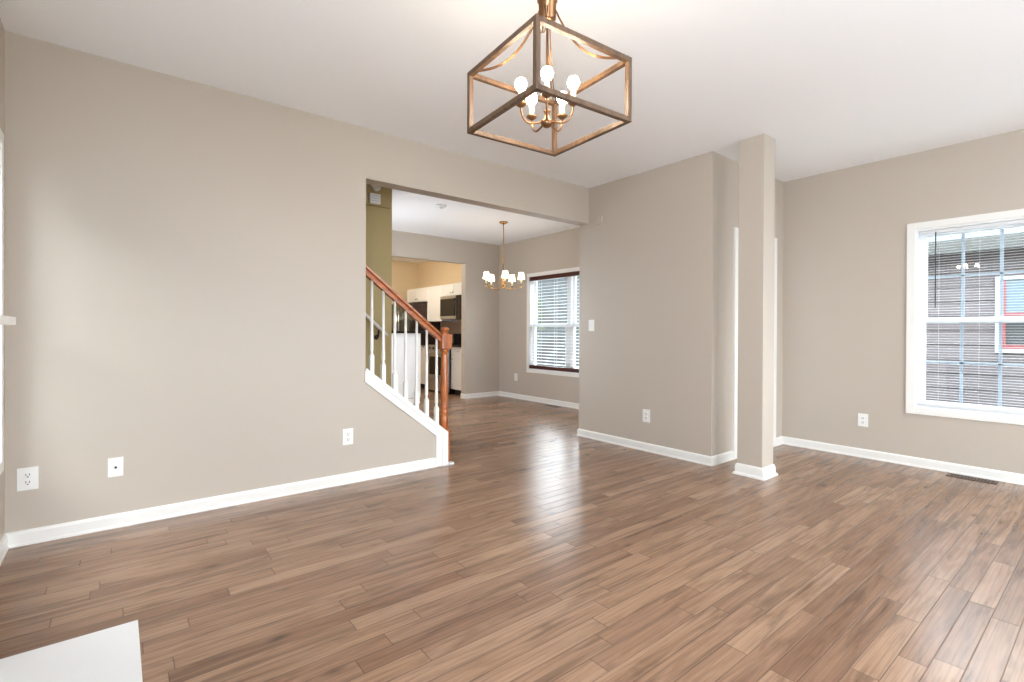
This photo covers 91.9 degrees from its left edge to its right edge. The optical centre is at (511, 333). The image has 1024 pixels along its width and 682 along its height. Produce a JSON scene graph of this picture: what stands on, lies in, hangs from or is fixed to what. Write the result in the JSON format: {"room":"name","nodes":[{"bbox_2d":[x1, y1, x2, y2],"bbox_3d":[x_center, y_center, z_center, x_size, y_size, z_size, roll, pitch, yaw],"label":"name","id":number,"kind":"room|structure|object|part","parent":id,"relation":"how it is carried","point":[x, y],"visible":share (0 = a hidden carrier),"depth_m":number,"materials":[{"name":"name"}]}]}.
{"room":"empty living room","nodes":[
{"label":"empty living room","id":0,"kind":"room"},
{"bbox_2d":[0,19,4,540],"bbox_3d":[-0.932,-0.215,0.309,0.150,2.740,8.350,0,0,-39],"label":"wall","id":1,"kind":"structure","parent":0,"point":[2,31],"depth_m":2.58,"materials":[{"name":"beige paint"}]},
{"bbox_2d":[0,129,3,474],"bbox_3d":[-2.353,-0.155,2.100,0.168,1.697,0.900,0,0,-39],"label":"window","id":2,"kind":"structure","parent":1,"relation":"in","point":[1,132],"depth_m":2.46,"materials":[{"name":"white paint"}]},
{"bbox_2d":[0,534,8,565],"bbox_3d":[-0.521,1.117,-0.073,0.017,0.081,6.924,0,0,-39],"label":"baseboard","id":3,"kind":"structure","parent":1,"relation":"attached to","point":[4,547],"depth_m":2.54,"materials":[{"name":"white paint"}]},
{"bbox_2d":[5,31,588,532],"bbox_3d":[-0.965,-0.230,4.083,4.513,2.740,0.137,0,0,-39],"label":"wall","id":4,"kind":"structure","parent":0,"point":[185,260],"depth_m":3.12,"materials":[{"name":"beige paint"}]},
{"bbox_2d":[17,466,38,491],"bbox_3d":[-2.617,0.783,2.675,0.084,0.122,0.010,0,0,-39],"label":"outlet","id":5,"kind":"object","parent":4,"relation":"attached to","point":[27,478],"visible":1,"depth_m":2.67,"materials":[{"name":"white plastic"}]},
{"bbox_2d":[23,472,31,478],"bbox_3d":[-2.615,0.763,2.673,0.034,0.030,0.004,0,0,-39],"label":"receptacle","id":6,"kind":"object","parent":5,"relation":"attached to","point":[26,475],"depth_m":2.67,"materials":[{"name":"white plastic"}]},
{"bbox_2d":[23,479,31,485],"bbox_3d":[-2.615,0.803,2.674,0.034,0.030,0.004,0,0,-39],"label":"receptacle","id":7,"kind":"object","parent":5,"relation":"attached to","point":[26,482],"depth_m":2.67,"materials":[{"name":"white plastic"}]},
{"bbox_2d":[108,457,123,477],"bbox_3d":[-2.324,0.783,2.903,0.072,0.112,0.019,0,0,-39],"label":"cable jack","id":8,"kind":"object","parent":4,"relation":"attached to","point":[115,465],"visible":1,"depth_m":2.91,"materials":[{"name":"white plastic"}]},
{"bbox_2d":[5,457,435,548],"bbox_3d":[-1.669,1.099,3.431,2.600,0.081,0.017,0,0,-39],"label":"baseboard","id":9,"kind":"structure","parent":4,"relation":"attached to","point":[96,524],"depth_m":3.16,"materials":[{"name":"white paint"}]},
{"bbox_2d":[343,428,352,444],"bbox_3d":[-1.249,0.783,3.770,0.080,0.122,0.010,0,0,-39],"label":"outlet","id":10,"kind":"object","parent":4,"relation":"attached to","point":[347,433],"visible":1,"depth_m":3.77,"materials":[{"name":"white plastic"}]},
{"bbox_2d":[364,368,453,466],"bbox_3d":[-0.874,0.703,4.152,0.802,0.874,0.181,0,0,-39],"label":"trim","id":11,"kind":"structure","parent":4,"relation":"attached to","point":[441,435],"depth_m":4.12,"materials":[{"name":"white paint"}]},
{"bbox_2d":[365,189,391,386],"bbox_3d":[-2.341,-0.237,4.349,2.696,2.740,0.120,0,0,-39],"label":"wall","id":12,"kind":"structure","parent":0,"point":[378,220],"depth_m":5.06,"materials":[{"name":"beige paint"}]},
{"bbox_2d":[369,193,380,204],"bbox_3d":[-1.372,-1.350,4.952,0.110,0.100,0.036,0,0,-39],"label":"door chime","id":13,"kind":"object","parent":12,"relation":"attached to","point":[374,198],"visible":1,"depth_m":4.94,"materials":[{"name":"white plastic"}]},
{"bbox_2d":[370,185,380,190],"bbox_3d":[-1.356,-1.487,4.956,0.112,0.112,0.048,0,0,-39],"label":"detector","id":14,"kind":"object","parent":12,"relation":"attached to","point":[375,188],"visible":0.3,"depth_m":4.94,"materials":[{"name":"white plastic"}]},
{"bbox_2d":[366,313,387,339],"bbox_3d":[-1.458,-0.164,4.929,0.461,0.448,0.076,0,0,-39],"label":"wall handrail","id":15,"kind":"object","parent":12,"relation":"attached to","point":[375,324],"visible":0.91,"depth_m":4.98,"materials":[{"name":"white wood"}]},
{"bbox_2d":[366,184,389,208],"bbox_3d":[-2.299,-1.449,4.265,2.655,0.314,0.050,0,0,-39],"label":"trim","id":16,"kind":"structure","parent":12,"relation":"attached to","point":[384,192],"depth_m":5.02,"materials":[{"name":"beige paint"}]},
{"bbox_2d":[392,261,417,303],"bbox_3d":[-3.513,-0.266,10.454,3.340,2.740,0.120,0,0,-39],"label":"wall","id":17,"kind":"structure","parent":0,"point":[404,274],"depth_m":11.23,"materials":[{"name":"beige paint"}]},
{"bbox_2d":[392,230,498,398],"bbox_3d":[-1.530,-0.248,8.071,3.220,2.740,0.120,0,0,-39],"label":"wall","id":18,"kind":"structure","parent":0,"point":[480,304],"depth_m":8.69,"materials":[{"name":"beige paint"}]},
{"bbox_2d":[408,391,498,403],"bbox_3d":[-0.824,1.088,7.186,3.220,0.081,2.400,0,0,-39],"label":"baseboard","id":19,"kind":"structure","parent":18,"relation":"attached to","point":[494,393],"depth_m":8.71,"materials":[{"name":"white paint"}]},
{"bbox_2d":[0,387,1023,681],"bbox_3d":[-0.262,1.202,4.326,6.216,0.120,13.770,0,0,-39],"label":"floor","id":20,"kind":"structure","parent":0,"point":[545,552],"depth_m":2.38,"materials":[{"name":"brown wood"}]},
{"bbox_2d":[0,315,142,681],"bbox_3d":[-1.228,0.547,1.221,0.529,1.206,1.515,0,0,-39],"label":"fireplace","id":21,"kind":"object","parent":20,"relation":"on","point":[112,654],"visible":1,"depth_m":1.72,"materials":[{"name":"white tile"}]},
{"bbox_2d":[0,315,15,324],"bbox_3d":[-1.360,-0.042,1.111,0.183,0.030,1.515,0,0,-39],"label":"mantel shelf","id":22,"kind":"object","parent":21,"relation":"attached to","point":[4,320],"depth_m":1.62,"materials":[{"name":"white paint"}]},
{"bbox_2d":[391,331,425,397],"bbox_3d":[-2.008,0.536,7.714,1.300,1.170,0.350,0,0,-39],"label":"breakfast bar","id":23,"kind":"object","parent":20,"relation":"on","point":[399,334],"visible":0.24,"depth_m":7.88,"materials":[{"name":"white paint"}]},
{"bbox_2d":[366,265,451,460],"bbox_3d":[-0.871,0.287,4.159,0.796,1.705,0.098,0,0,-39],"label":"stair railing","id":24,"kind":"object","parent":20,"relation":"on","point":[443,342],"visible":0.94,"depth_m":4.20,"materials":[{"name":"brown wood"}]},
{"bbox_3d":[-0.903,-0.244,4.129,0.707,0.643,0.060,0,0,-39],"label":"handrail","id":25,"kind":"part","parent":24,"relation":"part of","materials":[{"name":"brown wood"}]},
{"bbox_3d":[-0.599,0.539,4.378,0.098,1.202,0.098,0,0,-39],"label":"newel post","id":26,"kind":"part","parent":24,"relation":"part of","materials":[{"name":"brown wood"}]},
{"bbox_2d":[392,302,439,342],"bbox_3d":[-2.126,0.219,10.722,0.787,1.740,0.900,0,0,-39],"label":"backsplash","id":27,"kind":"structure","parent":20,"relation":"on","point":[421,308],"depth_m":10.39,"materials":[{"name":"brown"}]},
{"bbox_3d":[-2.498,-0.120,10.712,0.079,1.055,0.443,0,0,-39],"label":"door","id":28,"kind":"part","parent":27,"relation":"part of","materials":[{"name":"grey metal"}]},
{"bbox_3d":[-2.215,-0.118,10.358,0.079,1.055,0.443,0,0,-39],"label":"door","id":29,"kind":"part","parent":27,"relation":"part of","materials":[{"name":"grey metal"}]},
{"bbox_2d":[420,345,424,387],"bbox_3d":[-1.577,0.674,10.191,0.642,0.878,0.558,0,0,-39],"label":"base cabinet","id":30,"kind":"object","parent":20,"relation":"on","point":[422,383],"visible":0.2,"depth_m":10.03,"materials":[{"name":"white paint"}]},
{"bbox_2d":[428,334,460,392],"bbox_3d":[-1.197,0.547,9.623,0.708,1.100,0.784,0,0,-39],"label":"range","id":31,"kind":"object","parent":20,"relation":"on","point":[456,337],"visible":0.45,"depth_m":9.52,"materials":[{"name":"black metal"}]},
{"bbox_3d":[-1.438,0.607,9.431,0.005,0.340,0.560,0,0,-39],"label":"oven glass","id":32,"kind":"part","parent":31,"relation":"part of","materials":[{"name":"black glass"}]},
{"bbox_3d":[-1.417,0.987,9.451,0.044,0.200,0.772,0,0,-39],"label":"storage drawer","id":33,"kind":"part","parent":31,"relation":"part of","materials":[{"name":"silver metal"}]},
{"bbox_3d":[-1.417,0.607,9.448,0.050,0.540,0.772,0,0,-39],"label":"oven door","id":34,"kind":"part","parent":31,"relation":"part of","materials":[{"name":"silver metal"}]},
{"bbox_3d":[-1.410,0.274,9.451,0.034,0.115,0.772,0,0,-39],"label":"control panel","id":35,"kind":"part","parent":31,"relation":"part of","materials":[{"name":"silver metal"}]},
{"bbox_2d":[451,347,460,394],"bbox_3d":[-0.741,0.682,9.145,0.642,0.878,0.518,0,0,-39],"label":"base cabinet","id":36,"kind":"object","parent":20,"relation":"on","point":[455,351],"visible":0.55,"depth_m":9.04,"materials":[{"name":"white paint"}]},
{"bbox_3d":[-0.960,0.322,8.966,0.019,0.152,0.514,0,0,-39],"label":"drawer","id":37,"kind":"part","parent":36,"relation":"part of","materials":[{"name":"white paint"}]},
{"bbox_2d":[732,133,777,480],"bbox_3d":[2.001,-0.217,4.058,0.250,2.740,0.258,0,0,-39],"label":"column","id":38,"kind":"structure","parent":20,"relation":"on","point":[756,153],"depth_m":3.99,"materials":[{"name":"beige paint"}]},
{"bbox_3d":[1.995,1.107,4.064,0.250,0.090,0.258,0,0,-39],"label":"trim","id":39,"kind":"part","parent":38,"relation":"part of","materials":[{"name":"white paint"}]},
{"bbox_2d":[945,473,998,484],"bbox_3d":[3.676,1.157,3.960,0.105,0.005,0.300,0,0,-39],"label":"floor vent","id":40,"kind":"object","parent":20,"relation":"in","point":[948,474],"visible":1,"depth_m":3.95,"materials":[{"name":"brown metal"}]},
{"bbox_2d":[0,0,1023,262],"bbox_3d":[-0.250,-1.658,4.314,6.216,0.120,13.770,0,0,-39],"label":"ceiling","id":41,"kind":"structure","parent":0,"point":[836,84],"depth_m":2.95,"materials":[{"name":"white paint"}]},
{"bbox_2d":[436,204,445,208],"bbox_3d":[-0.884,-1.589,6.183,0.128,0.037,0.128,0,0,-39],"label":"smoke detector","id":42,"kind":"object","parent":41,"relation":"attached to","point":[441,206],"visible":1,"depth_m":6.14,"materials":[{"name":"white plastic"}]},
{"bbox_2d":[483,221,524,290],"bbox_3d":[-0.141,-1.120,7.132,0.597,0.976,0.584,0,0,-39],"label":"chandelier","id":43,"kind":"object","parent":41,"relation":"hanging from","point":[490,277],"visible":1,"depth_m":7.10,"materials":[{"name":"gold metal"}]},
{"bbox_3d":[-0.363,-0.829,7.011,0.100,0.095,0.100,0,0,-39],"label":"lamp shade","id":44,"kind":"part","parent":43,"relation":"part of","materials":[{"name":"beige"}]},
{"bbox_3d":[-0.304,-0.830,7.314,0.100,0.095,0.100,0,0,-39],"label":"lamp shade","id":45,"kind":"part","parent":43,"relation":"part of","materials":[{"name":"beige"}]},
{"bbox_3d":[-0.124,-1.116,7.121,0.060,0.945,0.060,0,0,-39],"label":"stem","id":46,"kind":"part","parent":43,"relation":"part of","materials":[{"name":"gold metal"}]},
{"bbox_3d":[-0.093,-0.827,6.862,0.100,0.095,0.100,0,0,-39],"label":"lamp shade","id":47,"kind":"part","parent":43,"relation":"part of","materials":[{"name":"beige fabric"}]},
{"bbox_3d":[0.002,-0.829,7.351,0.100,0.095,0.100,0,0,-39],"label":"lamp shade","id":48,"kind":"part","parent":43,"relation":"part of","materials":[{"name":"beige fabric"}]},
{"bbox_3d":[0.132,-0.827,7.072,0.100,0.095,0.100,0,0,-39],"label":"lamp shade","id":49,"kind":"part","parent":43,"relation":"part of","materials":[{"name":"beige fabric"}]},
{"bbox_2d":[467,0,631,156],"bbox_3d":[0.143,-1.212,2.013,0.475,0.749,0.475,0,0,-35],"label":"lantern chandelier","id":50,"kind":"object","parent":41,"relation":"hanging from","point":[545,17],"visible":1,"depth_m":1.97,"materials":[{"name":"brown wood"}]},
{"bbox_3d":[0.036,-1.000,1.987,0.048,0.054,0.048,0,0,-39],"label":"bulb","id":51,"kind":"part","parent":50,"relation":"part of","materials":[{"name":"beige glass"}]},
{"bbox_3d":[0.069,-0.887,1.995,0.114,0.085,0.045,0,0,-13],"label":"arm","id":52,"kind":"part","parent":50,"relation":"part of","materials":[{"name":"brown metal"}]},
{"bbox_3d":[0.084,-1.000,2.107,0.048,0.054,0.048,0,0,-39],"label":"bulb","id":53,"kind":"part","parent":50,"relation":"part of","materials":[{"name":"beige glass"}]},
{"bbox_3d":[0.105,-0.888,2.080,0.046,0.085,0.113,0,0,-39],"label":"arm","id":54,"kind":"part","parent":50,"relation":"part of","materials":[{"name":"brown metal"}]},
{"bbox_3d":[0.135,-0.887,1.938,0.045,0.085,0.114,0,0,0],"label":"arm","id":55,"kind":"part","parent":50,"relation":"part of","materials":[{"name":"brown metal"}]},
{"bbox_3d":[0.143,-1.052,2.013,0.052,0.430,0.052,0,0,-39],"label":"stem","id":56,"kind":"part","parent":50,"relation":"part of","materials":[{"name":"brown metal"}]},
{"bbox_3d":[0.135,-0.999,1.904,0.048,0.054,0.048,0,0,-39],"label":"bulb","id":57,"kind":"part","parent":50,"relation":"part of","materials":[{"name":"beige glass"}]},
{"bbox_3d":[0.187,-0.887,2.077,0.113,0.085,0.045,0,0,-39],"label":"arm","id":58,"kind":"part","parent":50,"relation":"part of","materials":[{"name":"brown metal"}]},
{"bbox_3d":[0.213,-1.000,2.098,0.048,0.054,0.048,0,0,-39],"label":"bulb","id":59,"kind":"part","parent":50,"relation":"part of","materials":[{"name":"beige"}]},
{"bbox_3d":[0.211,-0.887,1.980,0.113,0.085,0.045,0,0,13],"label":"arm","id":60,"kind":"part","parent":50,"relation":"part of","materials":[{"name":"brown metal"}]},
{"bbox_3d":[0.245,-0.999,1.972,0.048,0.054,0.048,0,0,-39],"label":"bulb","id":61,"kind":"part","parent":50,"relation":"part of","materials":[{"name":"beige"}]},
{"bbox_2d":[579,151,719,455],"bbox_3d":[1.295,-0.224,4.966,0.120,2.740,1.581,0,0,-39],"label":"wall","id":62,"kind":"structure","parent":0,"point":[649,284],"depth_m":4.76,"materials":[{"name":"beige paint"}]},
{"bbox_2d":[589,320,593,330],"bbox_3d":[0.865,-0.093,5.399,0.011,0.122,0.078,0,0,-39],"label":"light switch","id":63,"kind":"object","parent":62,"relation":"attached to","point":[591,322],"visible":1,"depth_m":5.39,"materials":[{"name":"white plastic"}]},
{"bbox_2d":[597,216,602,224],"bbox_3d":[0.940,-1.217,5.298,0.022,0.084,0.065,0,0,-39],"label":"wall sensor","id":64,"kind":"object","parent":62,"relation":"attached to","point":[599,218],"visible":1,"depth_m":5.29,"materials":[{"name":"beige paint"}]},
{"bbox_2d":[643,409,649,422],"bbox_3d":[1.312,0.801,4.840,0.010,0.124,0.082,0,0,-39],"label":"outlet","id":65,"kind":"object","parent":62,"relation":"attached to","point":[646,413],"visible":1,"depth_m":4.83,"materials":[{"name":"white plastic"}]},
{"bbox_2d":[418,129,1023,473],"bbox_3d":[2.112,-0.226,6.215,0.150,2.740,13.770,0,0,-39],"label":"wall","id":66,"kind":"structure","parent":0,"point":[845,230],"depth_m":4.66,"materials":[{"name":"beige paint"}]},
{"bbox_2d":[407,287,426,302],"bbox_3d":[-1.943,-0.839,10.858,0.382,0.295,0.923,0,0,-39],"label":"upper cabinet","id":67,"kind":"object","parent":66,"relation":"attached to","point":[419,295],"visible":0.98,"depth_m":10.75,"materials":[{"name":"white paint"}]},
{"bbox_3d":[-2.207,-0.840,10.943,0.019,0.289,0.456,0,0,-39],"label":"cabinet door","id":68,"kind":"part","parent":67,"relation":"part of","materials":[{"name":"white paint"}]},
{"bbox_3d":[-1.918,-0.837,10.582,0.019,0.289,0.456,0,0,-39],"label":"cabinet door","id":69,"kind":"part","parent":67,"relation":"part of","materials":[{"name":"white paint"}]},
{"bbox_2d":[427,285,456,321],"bbox_3d":[-1.463,-0.619,10.257,0.382,0.725,0.613,0,0,-39],"label":"upper cabinet","id":70,"kind":"object","parent":66,"relation":"attached to","point":[434,293],"visible":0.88,"depth_m":10.20,"materials":[{"name":"white paint"}]},
{"bbox_3d":[-1.582,-0.619,10.162,0.019,0.719,0.609,0,0,-39],"label":"cabinet door","id":71,"kind":"part","parent":70,"relation":"part of","materials":[{"name":"white paint"}]},
{"bbox_2d":[441,321,460,342],"bbox_3d":[-0.917,-0.025,9.872,0.012,0.453,1.915,0,0,-39],"label":"backsplash","id":72,"kind":"structure","parent":66,"relation":"attached to","point":[454,327],"depth_m":10.26,"materials":[{"name":"beige"}]},
{"bbox_2d":[442,282,461,295],"bbox_3d":[-1.032,-0.861,9.720,0.382,0.233,0.758,0,0,-39],"label":"upper cabinet","id":73,"kind":"object","parent":66,"relation":"attached to","point":[456,288],"visible":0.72,"depth_m":9.61,"materials":[{"name":"white paint"}]},
{"bbox_3d":[-1.271,-0.863,9.772,0.019,0.227,0.374,0,0,-39],"label":"cabinet door","id":74,"kind":"part","parent":73,"relation":"part of","materials":[{"name":"white paint"}]},
{"bbox_2d":[440,295,461,319],"bbox_3d":[-1.056,-0.512,9.703,0.440,0.458,0.750,0,0,-39],"label":"microwave","id":75,"kind":"object","parent":73,"relation":"attached to","point":[450,306],"visible":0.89,"depth_m":9.56,"materials":[{"name":"black metal"}]},
{"bbox_3d":[-1.240,-0.513,9.653,0.030,0.450,0.592,0,0,-39],"label":"door","id":76,"kind":"part","parent":75,"relation":"part of","materials":[{"name":"black glass"}]},
{"bbox_3d":[-1.007,-0.511,9.360,0.030,0.450,0.147,0,0,-39],"label":"control panel","id":77,"kind":"part","parent":75,"relation":"part of","materials":[{"name":"black plastic"}]},
{"bbox_3d":[-1.033,-0.860,9.475,0.019,0.227,0.374,0,0,-39],"label":"cabinet door","id":78,"kind":"part","parent":73,"relation":"part of","materials":[{"name":"white paint"}]},
{"bbox_2d":[526,267,579,377],"bbox_3d":[0.906,-0.177,7.708,0.168,1.670,1.900,0,0,-39],"label":"window","id":79,"kind":"structure","parent":66,"relation":"in","point":[532,325],"depth_m":7.97,"materials":[{"name":"white paint"}]},
{"bbox_3d":[0.617,0.206,8.068,0.030,0.750,0.832,0,0,-39],"label":"sash","id":80,"kind":"part","parent":79,"relation":"part of","materials":[{"name":"white plastic"}]},
{"bbox_3d":[0.651,-0.529,8.090,0.030,0.820,0.832,0,0,-39],"label":"sash","id":81,"kind":"part","parent":79,"relation":"part of","materials":[{"name":"white plastic"}]},
{"bbox_2d":[529,271,579,372],"bbox_3d":[0.864,-0.182,7.675,0.056,1.535,1.776,0,0,-39],"label":"blind","id":82,"kind":"object","parent":79,"relation":"attached to","point":[576,273],"visible":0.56,"depth_m":7.87,"materials":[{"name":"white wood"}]},
{"bbox_3d":[0.861,0.556,7.678,0.056,0.058,1.766,0,0,-39],"label":"rail","id":83,"kind":"part","parent":82,"relation":"part of","materials":[{"name":"brown wood"}]},
{"bbox_3d":[0.864,-0.182,7.675,0.055,1.430,1.278,0,0,-39],"label":"ladder cord","id":84,"kind":"part","parent":82,"relation":"part of","materials":[{"name":"white plastic"}]},
{"bbox_3d":[1.190,0.211,7.351,0.030,0.750,0.832,0,0,-39],"label":"sash","id":85,"kind":"part","parent":79,"relation":"part of","materials":[{"name":"white plastic"}]},
{"bbox_3d":[1.224,-0.524,7.373,0.030,0.820,0.832,0,0,-39],"label":"sash","id":86,"kind":"part","parent":79,"relation":"part of","materials":[{"name":"white plastic"}]},
{"bbox_2d":[499,391,1023,484],"bbox_3d":[2.453,1.112,4.531,1.420,0.081,10.400,0,0,-39],"label":"baseboard","id":87,"kind":"structure","parent":66,"relation":"attached to","point":[1009,477],"depth_m":4.56,"materials":[{"name":"white paint"}]},
{"bbox_2d":[858,413,867,426],"bbox_3d":[3.279,0.806,4.626,0.010,0.120,0.080,0,0,-39],"label":"outlet","id":88,"kind":"object","parent":66,"relation":"attached to","point":[862,418],"visible":1,"depth_m":4.62,"materials":[{"name":"white plastic"}]},
{"bbox_2d":[906,209,1023,424],"bbox_3d":[3.833,-0.132,4.049,0.168,1.664,0.938,0,0,-39],"label":"window","id":89,"kind":"structure","parent":66,"relation":"in","point":[915,309],"depth_m":4.21,"materials":[{"name":"white paint"}]},
{"bbox_2d":[919,219,1023,414],"bbox_3d":[3.796,-0.132,4.020,0.042,1.508,0.768,0,0,-39],"label":"mini blind","id":90,"kind":"object","parent":89,"relation":"attached to","point":[1005,223],"visible":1,"depth_m":4.06,"materials":[{"name":"white plastic"}]},
{"bbox_3d":[3.800,-0.122,4.004,0.002,1.475,0.539,0,0,-39],"label":"ladder cord","id":91,"kind":"part","parent":90,"relation":"part of","materials":[{"name":"white plastic"}]},
{"bbox_3d":[3.798,0.616,4.027,0.022,0.012,0.768,0,0,-39],"label":"rail","id":92,"kind":"part","parent":90,"relation":"part of","materials":[{"name":"white plastic"}]},
{"bbox_3d":[3.830,0.243,4.050,0.030,0.765,0.788,0,0,-39],"label":"sash","id":93,"kind":"part","parent":89,"relation":"part of","materials":[{"name":"white plastic"}]},
{"bbox_3d":[3.865,-0.489,4.072,0.030,0.799,0.788,0,0,-39],"label":"sash","id":94,"kind":"part","parent":89,"relation":"part of","materials":[{"name":"white plastic"}]},
{"bbox_2d":[926,322,1023,406],"bbox_3d":[3.836,0.243,4.054,0.007,0.675,0.698,0,0,-39],"label":"grille","id":95,"kind":"object","parent":89,"relation":"attached to","point":[961,362],"depth_m":4.10,"materials":[{"name":"blue"}]},
{"bbox_2d":[928,229,1023,316],"bbox_3d":[3.870,-0.489,4.077,0.007,0.709,0.698,0,0,-39],"label":"grille","id":96,"kind":"object","parent":89,"relation":"attached to","point":[1002,273],"depth_m":4.12,"materials":[{"name":"blue"}]},
{"bbox_2d":[718,154,783,453],"bbox_3d":[2.299,-0.219,4.834,1.283,2.740,0.120,0,0,-39],"label":"wall","id":97,"kind":"structure","parent":0,"point":[729,168],"depth_m":4.50,"materials":[{"name":"beige paint"}]},
{"bbox_2d":[732,227,776,458],"bbox_3d":[2.338,0.087,4.838,0.859,2.127,0.165,0,0,-39],"label":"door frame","id":98,"kind":"structure","parent":97,"relation":"in","point":[736,230],"depth_m":4.55,"materials":[{"name":"white paint"}]},
{"label":"outside","id":99,"kind":"structure","parent":0,"visible":0},
{"bbox_3d":[0.775,1.686,7.034,70.000,0.100,70.000,0,0,-39],"label":"ground","id":100,"kind":"structure","parent":99,"visible":0},
{"bbox_2d":[537,289,544,344],"bbox_3d":[-0.036,-0.082,11.750,1.664,3.399,1.699,0,0,-39],"label":"tree","id":101,"kind":"object","parent":100,"relation":"on","point":[539,319],"visible":0.02,"depth_m":11.66,"materials":[{"name":"green plant"}]},
{"bbox_2d":[537,276,579,366],"bbox_3d":[-1.553,-1.393,24.358,16.800,5.900,6.800,0,0,-39],"label":"house","id":102,"kind":"structure","parent":100,"relation":"on","point":[548,306],"depth_m":23.36,"materials":[{"name":"grey"}]},
{"bbox_2d":[926,227,1023,407],"bbox_3d":[8.944,-0.357,7.534,6.720,4.050,15.200,0,0,-39],"label":"house","id":103,"kind":"structure","parent":100,"relation":"on","point":[988,333],"depth_m":6.37,"materials":[{"name":"grey wood"}]},
{"bbox_3d":[6.418,-0.241,5.855,0.038,0.860,0.920,0,0,-39],"label":"sash","id":104,"kind":"part","parent":103,"relation":"part of","materials":[{"name":"red paint"}]},
{"bbox_3d":[6.419,-0.466,5.854,0.007,0.410,0.820,0,0,-39],"label":"pane","id":105,"kind":"part","parent":103,"relation":"part of","materials":[{"name":"blue"}]},
{"bbox_3d":[6.417,-0.041,5.855,0.007,0.360,0.820,0,0,-39],"label":"pane","id":106,"kind":"part","parent":103,"relation":"part of","materials":[{"name":"grey glass"}]}
]}

